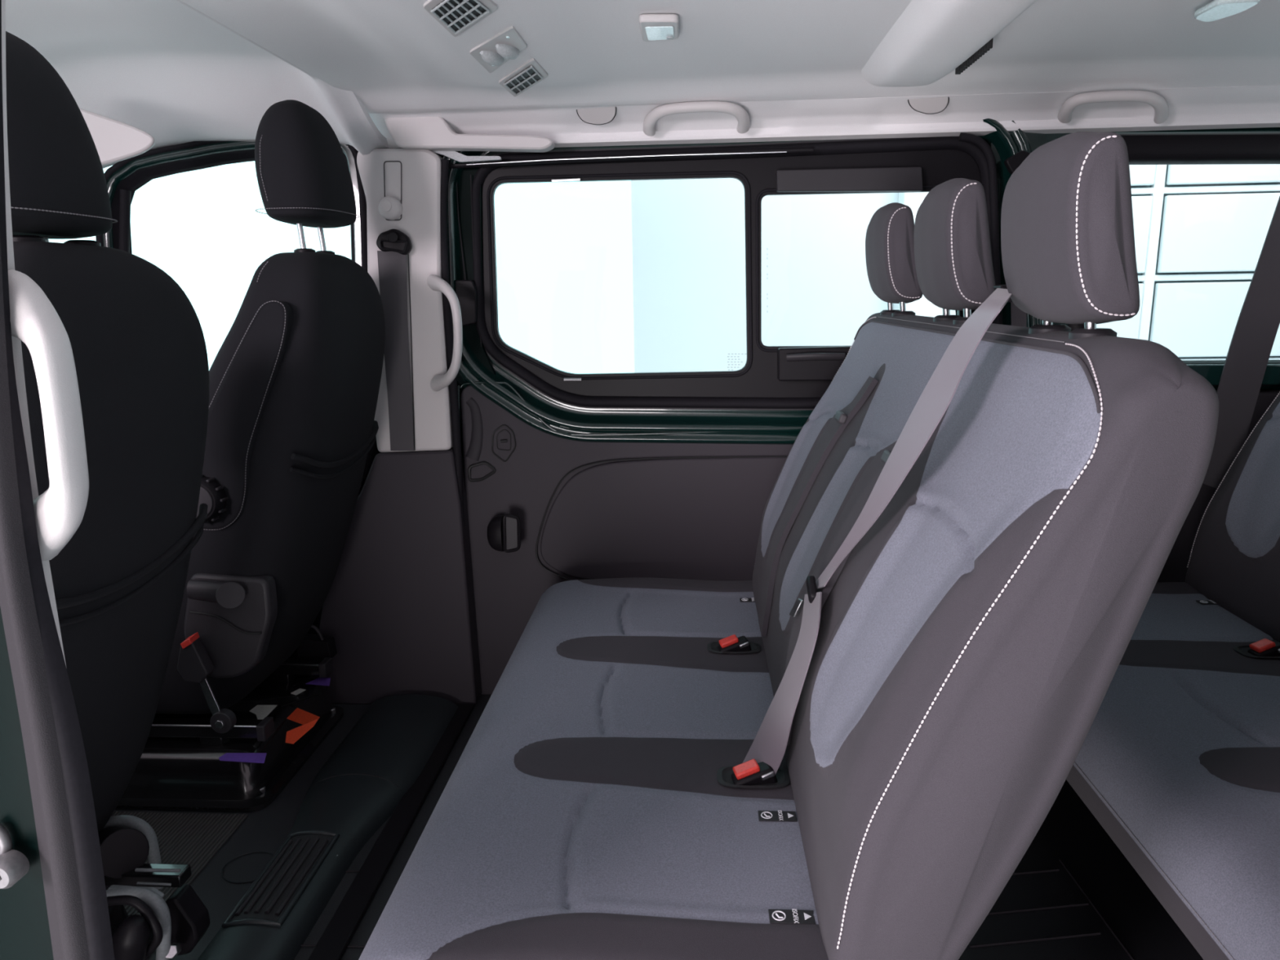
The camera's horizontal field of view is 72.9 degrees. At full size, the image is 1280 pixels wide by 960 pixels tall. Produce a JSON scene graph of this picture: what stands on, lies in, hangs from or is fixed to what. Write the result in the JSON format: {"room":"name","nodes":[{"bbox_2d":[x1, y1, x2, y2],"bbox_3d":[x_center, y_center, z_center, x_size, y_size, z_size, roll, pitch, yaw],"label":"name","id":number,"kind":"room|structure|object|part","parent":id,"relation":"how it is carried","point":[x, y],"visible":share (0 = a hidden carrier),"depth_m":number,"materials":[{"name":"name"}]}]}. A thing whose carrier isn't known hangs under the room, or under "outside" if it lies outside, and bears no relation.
{"room":"vehicle interior","nodes":[
{"label":"vehicle interior","id":0,"kind":"room"},
{"bbox_2d":[5,0,388,168],"bbox_3d":[-1.336,-0.622,1.171,1.380,0.243,1.885,0,12,4],"label":"ceiling","id":1,"kind":"structure","parent":0,"point":[168,70],"depth_m":1.79,"materials":[{"name":"grey fabric"}]},
{"bbox_2d":[79,108,155,166],"bbox_3d":[-1.079,-0.676,1.725,0.238,0.122,0.020,0,12,4],"label":"sun visor","id":2,"kind":"object","parent":1,"relation":"attached to","point":[114,140],"visible":0.55,"depth_m":1.71,"materials":[{"name":"white plastic"}]},
{"bbox_2d":[114,694,1203,959],"bbox_3d":[0.166,0.784,1.472,4.100,0.060,1.840,0,12,4],"label":"floor","id":3,"kind":"structure","parent":0,"point":[1069,833],"depth_m":1.56,"materials":[{"name":"plastic"}]},
{"bbox_2d":[97,814,209,959],"bbox_3d":[-1.003,0.683,1.236,0.697,0.272,0.460,0,12,4],"label":"mechanism","id":4,"kind":"object","parent":3,"relation":"on","point":[182,920],"visible":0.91,"depth_m":1.29,"materials":[{"name":"black metal"}]},
{"bbox_2d":[5,31,208,832],"bbox_3d":[-1.122,0.058,1.163,1.013,1.184,0.518,0,12,4],"label":"seat","id":5,"kind":"object","parent":4,"relation":"on","point":[137,340],"visible":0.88,"depth_m":1.08,"materials":[{"name":"black fabric"}]},
{"bbox_3d":[-0.805,0.572,1.333,0.117,0.102,0.070,11,17,44],"label":"motor","id":6,"kind":"part","parent":4,"relation":"part of","materials":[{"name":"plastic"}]},
{"bbox_3d":[-0.693,0.625,1.173,0.056,0.073,0.044,0,12,4],"label":"height handle","id":7,"kind":"part","parent":4,"relation":"part of","materials":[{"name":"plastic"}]},
{"bbox_3d":[-0.750,0.594,1.304,0.140,0.020,0.030,0,12,4],"label":"slide rail","id":8,"kind":"part","parent":4,"relation":"part of","materials":[{"name":"black metal"}]},
{"bbox_2d":[103,811,248,916],"bbox_3d":[-1.059,0.729,1.670,0.470,0.003,0.300,0,12,4],"label":"trim","id":9,"kind":"structure","parent":3,"relation":"on","point":[193,839],"depth_m":1.74,"materials":[{"name":"black plastic"}]},
{"bbox_2d":[115,657,343,812],"bbox_3d":[-1.015,0.564,2.026,0.674,0.171,0.470,0,12,4],"label":"pedestal","id":10,"kind":"object","parent":3,"relation":"on","point":[184,765],"visible":0.62,"depth_m":1.85,"materials":[{"name":"black metal"}]},
{"bbox_3d":[-1.063,0.531,1.863,0.540,0.028,0.035,0,12,4],"label":"slide rail","id":11,"kind":"part","parent":10,"relation":"part of","materials":[{"name":"black metal"}]},
{"bbox_3d":[-0.798,0.530,1.847,0.018,0.036,0.045,0,12,4],"label":"rail","id":12,"kind":"part","parent":10,"relation":"part of","materials":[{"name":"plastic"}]},
{"bbox_2d":[155,99,385,714],"bbox_3d":[-1.080,-0.133,1.842,1.013,1.229,0.514,0,12,4],"label":"seat","id":13,"kind":"object","parent":10,"relation":"on","point":[295,379],"visible":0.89,"depth_m":1.67,"materials":[{"name":"black fabric"}]},
{"bbox_3d":[-0.826,0.041,1.613,0.064,0.064,0.005,0,12,4],"label":"knob","id":14,"kind":"part","parent":13,"relation":"part of","materials":[{"name":"plastic"}]},
{"bbox_3d":[-0.826,0.216,1.667,0.083,0.049,0.026,0,12,4],"label":"height lever","id":15,"kind":"part","parent":13,"relation":"part of","materials":[{"name":"plastic"}]},
{"bbox_2d":[177,631,236,733],"bbox_3d":[-0.846,0.396,1.688,0.096,0.200,0.034,0,12,4],"label":"seat belt buckle","id":16,"kind":"object","parent":13,"relation":"attached to","point":[194,664],"visible":1,"depth_m":1.68,"materials":[{"name":"plastic"}]},
{"bbox_3d":[-0.825,0.037,1.628,0.084,0.084,0.030,0,12,4],"label":"recline knob","id":17,"kind":"part","parent":13,"relation":"part of","materials":[{"name":"plastic"}]},
{"bbox_3d":[-0.666,-0.471,1.710,0.019,0.111,0.011,0,12,4],"label":"post","id":18,"kind":"part","parent":13,"relation":"part of","materials":[{"name":"metal"}]},
{"bbox_3d":[-0.660,-0.491,1.804,0.019,0.111,0.011,0,12,4],"label":"post","id":19,"kind":"part","parent":13,"relation":"part of","materials":[{"name":"metal"}]},
{"bbox_3d":[-1.044,0.466,2.166,0.540,0.028,0.035,0,12,4],"label":"slide rail","id":20,"kind":"part","parent":10,"relation":"part of","materials":[{"name":"black metal"}]},
{"bbox_2d":[297,625,337,659],"bbox_3d":[-0.843,0.406,2.191,0.136,0.094,0.040,0,12,4],"label":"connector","id":21,"kind":"object","parent":10,"relation":"attached to","point":[313,646],"visible":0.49,"depth_m":2.17,"materials":[{"name":"plastic"}]},
{"bbox_3d":[-0.779,0.465,2.149,0.018,0.036,0.045,0,12,4],"label":"rail","id":22,"kind":"part","parent":10,"relation":"part of","materials":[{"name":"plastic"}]},
{"bbox_2d":[221,829,339,928],"bbox_3d":[-0.634,0.707,1.546,0.102,0.020,0.250,0,12,4],"label":"air vent","id":23,"kind":"object","parent":3,"relation":"in","point":[273,894],"visible":1,"depth_m":1.53,"materials":[{"name":"plastic"}]},
{"bbox_2d":[358,131,1218,959],"bbox_3d":[0.123,0.137,1.440,0.838,1.203,1.311,0,12,4],"label":"seat","id":24,"kind":"object","parent":3,"relation":"on","point":[602,802],"visible":0.95,"depth_m":0.97,"materials":[{"name":"fabric"}]},
{"bbox_2d":[358,577,828,959],"bbox_3d":[0.026,0.456,1.515,0.628,0.189,1.311,0,12,4],"label":"seat cushion","id":25,"kind":"object","parent":24,"relation":"on","point":[602,802],"depth_m":1.17,"materials":[{"name":"fabric"}]},
{"bbox_2d":[742,288,1011,775],"bbox_3d":[0.294,0.099,1.146,0.320,0.683,0.229,5,13,25],"label":"belt","id":26,"kind":"object","parent":24,"relation":"on","point":[769,745],"visible":0.95,"depth_m":1.08,"materials":[{"name":"fabric"}]},
{"bbox_3d":[0.240,0.153,1.211,0.012,0.031,0.043,0,12,4],"label":"latch plate","id":27,"kind":"part","parent":26,"relation":"part of","materials":[{"name":"plastic"}]},
{"bbox_3d":[0.515,-0.373,1.789,0.017,0.061,0.011,0,12,4],"label":"post","id":28,"kind":"part","parent":24,"relation":"part of","materials":[{"name":"metal"}]},
{"bbox_3d":[0.509,-0.350,1.681,0.017,0.061,0.011,0,12,4],"label":"post","id":29,"kind":"part","parent":24,"relation":"part of","materials":[{"name":"metal"}]},
{"bbox_3d":[0.491,-0.281,1.390,0.017,0.061,0.011,0,12,4],"label":"post","id":30,"kind":"part","parent":24,"relation":"part of","materials":[{"name":"metal"}]},
{"bbox_3d":[0.484,-0.258,1.282,0.017,0.061,0.011,0,12,4],"label":"post","id":31,"kind":"part","parent":24,"relation":"part of","materials":[{"name":"metal"}]},
{"bbox_3d":[0.383,0.095,1.414,0.318,0.696,1.287,0,12,4],"label":"backrest","id":32,"kind":"part","parent":24,"relation":"part of","materials":[{"name":"fabric"}]},
{"bbox_2d":[993,284,1012,302],"bbox_3d":[0.478,-0.244,1.132,0.025,0.023,0.030,0,12,4],"label":"guide","id":33,"kind":"object","parent":24,"relation":"on","point":[1003,286],"visible":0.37,"depth_m":1.12,"materials":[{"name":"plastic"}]},
{"bbox_3d":[0.466,-0.189,0.991,0.017,0.061,0.011,0,12,4],"label":"post","id":34,"kind":"part","parent":24,"relation":"part of","materials":[{"name":"metal"}]},
{"bbox_3d":[0.459,-0.165,0.884,0.017,0.061,0.011,0,12,4],"label":"post","id":35,"kind":"part","parent":24,"relation":"part of","materials":[{"name":"metal"}]},
{"bbox_2d":[1066,391,1279,959],"bbox_3d":[1.121,0.133,1.376,0.838,1.203,1.311,0,12,4],"label":"seat","id":36,"kind":"object","parent":3,"relation":"on","point":[1178,762],"visible":0.64,"depth_m":1.36,"materials":[{"name":"fabric"}]},
{"bbox_2d":[1066,582,1279,959],"bbox_3d":[1.024,0.453,1.452,0.628,0.189,1.311,0,12,4],"label":"seat cushion","id":37,"kind":"object","parent":36,"relation":"on","point":[1178,762],"depth_m":1.28,"materials":[{"name":"fabric"}]},
{"bbox_3d":[1.381,0.091,1.351,0.318,0.696,1.287,0,12,4],"label":"backrest","id":38,"kind":"part","parent":36,"relation":"part of","materials":[{"name":"fabric"}]},
{"bbox_2d":[181,0,1279,113],"bbox_3d":[0.691,-0.665,0.982,2.740,0.064,1.781,0,12,4],"label":"ceiling","id":39,"kind":"structure","parent":0,"point":[393,55],"depth_m":1.58,"materials":[{"name":"grey fabric"}]},
{"bbox_2d":[423,0,497,36],"bbox_3d":[-0.270,-0.691,1.274,0.098,0.013,0.250,-9,14,-32],"label":"ceiling vent","id":40,"kind":"object","parent":39,"relation":"in","point":[456,16],"visible":1,"depth_m":1.27,"materials":[{"name":"grey plastic"}]},
{"bbox_2d":[470,26,526,73],"bbox_3d":[-0.249,-0.733,1.495,0.078,0.028,0.284,-7,14,-27],"label":"recessed light","id":41,"kind":"object","parent":39,"relation":"in","point":[491,54],"visible":1,"depth_m":1.46,"materials":[{"name":"grey plastic"}]},
{"bbox_2d":[498,57,547,96],"bbox_3d":[-0.229,-0.781,1.690,0.072,0.013,0.291,-7,14,-26],"label":"ceiling vent","id":42,"kind":"object","parent":39,"relation":"in","point":[531,73],"visible":1,"depth_m":1.67,"materials":[{"name":"grey plastic"}]},
{"bbox_2d":[639,13,678,41],"bbox_3d":[0.032,-0.730,1.405,0.062,0.018,0.112,0,12,4],"label":"recessed light","id":43,"kind":"object","parent":39,"relation":"in","point":[654,27],"visible":1,"depth_m":1.38,"materials":[{"name":"white plastic"}]},
{"bbox_2d":[666,35,673,39],"bbox_3d":[0.049,-0.728,1.426,0.012,0.003,0.012,0,12,4],"label":"switch","id":44,"kind":"object","parent":43,"relation":"attached to","point":[667,37],"depth_m":1.42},
{"bbox_2d":[1193,0,1260,22],"bbox_3d":[0.916,-0.741,1.363,0.068,0.010,0.106,0,12,4],"label":"recessed light","id":45,"kind":"object","parent":39,"relation":"in","point":[1215,10],"visible":1,"depth_m":1.35,"materials":[{"name":"white plastic"}]},
{"bbox_2d":[955,127,1279,582],"bbox_3d":[0.312,-0.143,2.177,4.950,1.799,0.124,0,12,4],"label":"panel","id":46,"kind":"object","parent":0,"point":[1260,145],"depth_m":1.98,"materials":[{"name":"plastic"}]},
{"bbox_2d":[95,141,380,676],"bbox_3d":[-1.308,-0.121,2.252,1.356,1.470,0.085,0,12,4],"label":"door","id":47,"kind":"structure","parent":46,"relation":"in","point":[123,178],"depth_m":2.08,"materials":[{"name":"plastic"}]},
{"bbox_3d":[-1.304,0.202,2.340,1.350,0.800,0.050,0,12,4],"label":"trim","id":48,"kind":"part","parent":47,"relation":"part of","materials":[{"name":"plastic"}]},
{"bbox_2d":[377,195,403,220],"bbox_3d":[-0.579,-0.630,2.008,0.052,0.052,0.026,0,12,4],"label":"button","id":49,"kind":"object","parent":46,"relation":"attached to","point":[391,208],"visible":1,"depth_m":2.00,"materials":[{"name":"grey plastic"}]},
{"bbox_3d":[-0.584,-0.631,1.997,0.024,0.024,0.004,0,12,4],"label":"finger dish","id":50,"kind":"part","parent":49,"relation":"part of","materials":[{"name":"grey plastic"}]},
{"bbox_2d":[307,703,474,959],"bbox_3d":[-0.502,0.747,1.526,0.050,0.012,1.500,0,12,4],"label":"trim","id":51,"kind":"structure","parent":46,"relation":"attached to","point":[333,943],"depth_m":1.65,"materials":[{"name":"plastic"}]},
{"bbox_2d":[376,228,413,450],"bbox_3d":[-0.574,-0.326,2.061,0.086,0.523,0.036,0,12,4],"label":"belt","id":52,"kind":"object","parent":46,"relation":"attached to","point":[394,246],"visible":0.98,"depth_m":2.06,"materials":[{"name":"fabric"}]},
{"bbox_2d":[311,116,555,705],"bbox_3d":[-0.536,-0.091,2.169,0.710,1.545,0.115,0,12,4],"label":"trim","id":53,"kind":"structure","parent":46,"relation":"attached to","point":[399,611],"depth_m":2.16,"materials":[{"name":"plastic"}]},
{"bbox_3d":[-0.557,-0.424,2.106,0.210,0.714,0.080,0,12,4],"label":"pillar trim","id":54,"kind":"part","parent":53,"relation":"part of","materials":[{"name":"grey plastic"}]},
{"bbox_3d":[-0.406,-0.752,2.011,0.171,0.028,0.012,0,12,4],"label":"hinge arm","id":55,"kind":"part","parent":53,"relation":"part of"},
{"bbox_2d":[426,274,462,391],"bbox_3d":[-0.450,-0.341,2.026,0.046,0.275,0.124,-12,16,-40],"label":"handle","id":56,"kind":"object","parent":46,"relation":"attached to","point":[437,383],"visible":1,"depth_m":1.99,"materials":[{"name":"grey plastic"}]},
{"bbox_2d":[576,106,616,124],"bbox_3d":[-0.096,-0.820,1.934,0.091,0.046,0.054,0,12,4],"label":"rail cover","id":57,"kind":"object","parent":46,"relation":"attached to","point":[594,116],"visible":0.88,"depth_m":1.93,"materials":[{"name":"grey plastic"}]},
{"bbox_2d":[197,694,1134,959],"bbox_3d":[-0.007,0.742,1.433,1.587,0.052,1.580,0,12,4],"label":"floor mat","id":58,"kind":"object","parent":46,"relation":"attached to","point":[360,786],"depth_m":1.78,"materials":[{"name":"black rubber"}]},
{"bbox_2d":[643,101,750,136],"bbox_3d":[0.124,-0.798,1.915,0.241,0.056,0.093,0,12,4],"label":"handle","id":59,"kind":"object","parent":46,"relation":"attached to","point":[741,115],"visible":1,"depth_m":1.88,"materials":[{"name":"white plastic"}]},
{"bbox_2d":[436,118,1058,694],"bbox_3d":[0.235,-0.174,2.136,1.752,1.711,0.100,0,12,4],"label":"door","id":60,"kind":"structure","parent":46,"relation":"in","point":[672,475],"depth_m":2.15,"materials":[{"name":"plastic"}]},
{"bbox_2d":[487,513,520,552],"bbox_3d":[-0.342,0.130,2.203,0.092,0.104,0.068,0,12,4],"label":"door handle","id":61,"kind":"object","parent":60,"relation":"attached to","point":[504,531],"visible":1,"depth_m":2.17,"materials":[{"name":"plastic"}]},
{"bbox_2d":[493,177,746,373],"bbox_3d":[-0.048,-0.490,2.111,0.615,0.458,0.007,0,12,4],"label":"window","id":62,"kind":"structure","parent":60,"relation":"attached to","point":[734,178],"depth_m":2.13,"materials":[{"name":"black glass"}]},
{"bbox_3d":[0.292,0.209,2.224,1.488,0.924,0.030,0,12,4],"label":"trim","id":63,"kind":"part","parent":60,"relation":"part of","materials":[{"name":"grey plastic"}]},
{"bbox_3d":[-0.028,-0.743,2.004,0.847,0.023,0.010,0,12,4],"label":"guide rail","id":64,"kind":"part","parent":60,"relation":"part of","materials":[{"name":"plastic"}]},
{"bbox_3d":[0.372,0.146,2.188,1.259,0.416,0.020,0,12,4],"label":"pocket panel","id":65,"kind":"part","parent":60,"relation":"part of","materials":[{"name":"grey plastic"}]},
{"bbox_3d":[0.231,-0.480,2.083,1.752,1.090,0.075,0,12,4],"label":"frame","id":66,"kind":"part","parent":60,"relation":"part of","materials":[{"name":"rubber"}]},
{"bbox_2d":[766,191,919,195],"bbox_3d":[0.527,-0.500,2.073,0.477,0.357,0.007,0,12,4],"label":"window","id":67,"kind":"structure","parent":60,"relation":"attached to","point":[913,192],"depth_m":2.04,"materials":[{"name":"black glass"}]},
{"bbox_2d":[1004,151,1030,327],"bbox_3d":[0.870,-0.496,2.001,0.083,0.499,0.020,0,12,4],"label":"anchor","id":68,"kind":"object","parent":60,"relation":"attached to","point":[1018,317],"visible":0.23,"depth_m":1.96,"materials":[{"name":"plastic"}]},
{"bbox_2d":[368,84,1279,148],"bbox_3d":[0.750,-0.814,1.925,2.740,0.076,0.132,0,12,4],"label":"trim","id":69,"kind":"structure","parent":46,"relation":"attached to","point":[1249,106],"depth_m":1.94,"materials":[{"name":"white plastic"}]},
{"bbox_2d":[907,96,949,114],"bbox_3d":[0.625,-0.824,1.888,0.091,0.045,0.054,0,12,4],"label":"rail cover","id":70,"kind":"object","parent":46,"relation":"attached to","point":[936,104],"visible":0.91,"depth_m":1.89,"materials":[{"name":"grey plastic"}]},
{"bbox_2d":[861,0,1036,86],"bbox_3d":[0.483,-0.663,1.048,0.187,0.046,1.585,0,12,4],"label":"trim","id":71,"kind":"structure","parent":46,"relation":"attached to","point":[930,39],"depth_m":1.44,"materials":[{"name":"grey plastic"}]},
{"bbox_2d":[955,37,993,74],"bbox_3d":[0.611,-0.776,1.589,0.010,0.018,0.188,0,12,4],"label":"air vent","id":72,"kind":"object","parent":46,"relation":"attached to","point":[988,45],"visible":0.59,"depth_m":1.57,"materials":[{"name":"black plastic"}]},
{"bbox_2d":[1057,89,1168,124],"bbox_3d":[1.031,-0.799,1.862,0.240,0.057,0.089,0,12,4],"label":"handle","id":73,"kind":"object","parent":46,"relation":"attached to","point":[1157,102],"visible":1,"depth_m":1.83,"materials":[{"name":"grey plastic"}]},
{"bbox_3d":[1.560,0.151,2.155,1.250,0.750,0.050,0,12,4],"label":"quarter trim","id":74,"kind":"part","parent":46,"relation":"part of","materials":[{"name":"grey plastic"}]},
{"bbox_2d":[1202,195,1279,488],"bbox_3d":[1.407,-0.328,1.984,0.195,0.737,0.004,0,12,4],"label":"belt","id":75,"kind":"object","parent":46,"relation":"attached to","point":[1258,322],"visible":0.88,"depth_m":1.99,"materials":[{"name":"grey fabric"}]},
{"bbox_3d":[0.030,0.221,0.456,4.100,1.525,0.060,0,12,4],"label":"wall","id":76,"kind":"structure","parent":0,"visible":0},
{"bbox_2d":[0,822,29,888],"bbox_3d":[-0.424,0.250,0.577,0.023,0.041,0.020,0,12,4],"label":"hinge","id":77,"kind":"object","parent":76,"relation":"in","point":[14,864],"depth_m":0.58,"materials":[{"name":"metal"}]},
{"bbox_2d":[8,269,88,560],"bbox_3d":[-0.369,-0.036,0.540,0.053,0.185,0.026,5,14,27],"label":"handle","id":78,"kind":"object","parent":76,"relation":"attached to","point":[59,511],"visible":0.98,"depth_m":0.53,"materials":[{"name":"white plastic"}]},
{"bbox_2d":[0,0,115,959],"bbox_3d":[-0.476,0.037,0.566,0.279,0.686,0.070,0,12,4],"label":"trim","id":79,"kind":"structure","parent":76,"relation":"attached to","point":[59,909],"depth_m":0.56,"materials":[{"name":"plastic"}]},
{"label":"outside","id":80,"kind":"structure","parent":0,"visible":0},
{"bbox_2d":[949,164,1279,359],"bbox_3d":[5.996,-2.207,6.154,7.608,5.192,0.120,0,12,4],"label":"window","id":81,"kind":"structure","parent":80,"point":[1200,231],"depth_m":6.33,"materials":[{"name":"glass"}]},
{"bbox_3d":[3.033,-1.188,6.524,1.400,0.545,0.050,0,12,4],"label":"door panel","id":82,"kind":"part","parent":81,"relation":"part of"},
{"bbox_3d":[3.022,-1.793,6.393,1.400,0.545,0.050,0,12,4],"label":"door panel","id":83,"kind":"part","parent":81,"relation":"part of","materials":[{"name":"white glass"}]},
{"bbox_3d":[3.012,-2.399,6.262,1.400,0.545,0.050,0,12,4],"label":"door panel","id":84,"kind":"part","parent":81,"relation":"part of","materials":[{"name":"glass"}]},
{"bbox_3d":[6.004,-1.509,6.305,7.500,0.045,0.050,0,12,4],"label":"panel rail","id":85,"kind":"part","parent":81,"relation":"part of","materials":[{"name":"white"}]},
{"bbox_3d":[5.993,-2.115,6.174,7.500,0.045,0.050,0,12,4],"label":"panel rail","id":86,"kind":"part","parent":81,"relation":"part of","materials":[{"name":"white"}]},
{"bbox_3d":[4.530,-1.193,6.430,1.400,0.545,0.050,0,12,4],"label":"door panel","id":87,"kind":"part","parent":81,"relation":"part of","materials":[{"name":"glass"}]},
{"bbox_3d":[4.519,-1.799,6.299,1.400,0.545,0.050,0,12,4],"label":"door panel","id":88,"kind":"part","parent":81,"relation":"part of","materials":[{"name":"glass"}]},
{"bbox_3d":[4.509,-2.405,6.168,1.400,0.545,0.050,0,12,4],"label":"door panel","id":89,"kind":"part","parent":81,"relation":"part of","materials":[{"name":"glass"}]},
{"bbox_3d":[6.015,-0.903,6.436,7.500,0.045,0.050,0,12,4],"label":"panel rail","id":90,"kind":"part","parent":81,"relation":"part of","materials":[{"name":"white"}]},
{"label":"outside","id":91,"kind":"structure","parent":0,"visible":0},
{"bbox_2d":[893,191,942,317],"bbox_3d":[2.122,-2.300,6.442,0.340,5.000,0.200,0,12,4],"label":"column","id":92,"kind":"structure","parent":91,"point":[922,306],"depth_m":6.55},
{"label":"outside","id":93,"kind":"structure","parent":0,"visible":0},
{"bbox_2d":[631,177,898,373],"bbox_3d":[2.174,-2.342,6.635,4.480,5.000,0.200,0,12,4],"label":"wall","id":94,"kind":"structure","parent":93,"point":[688,235],"depth_m":6.77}
]}

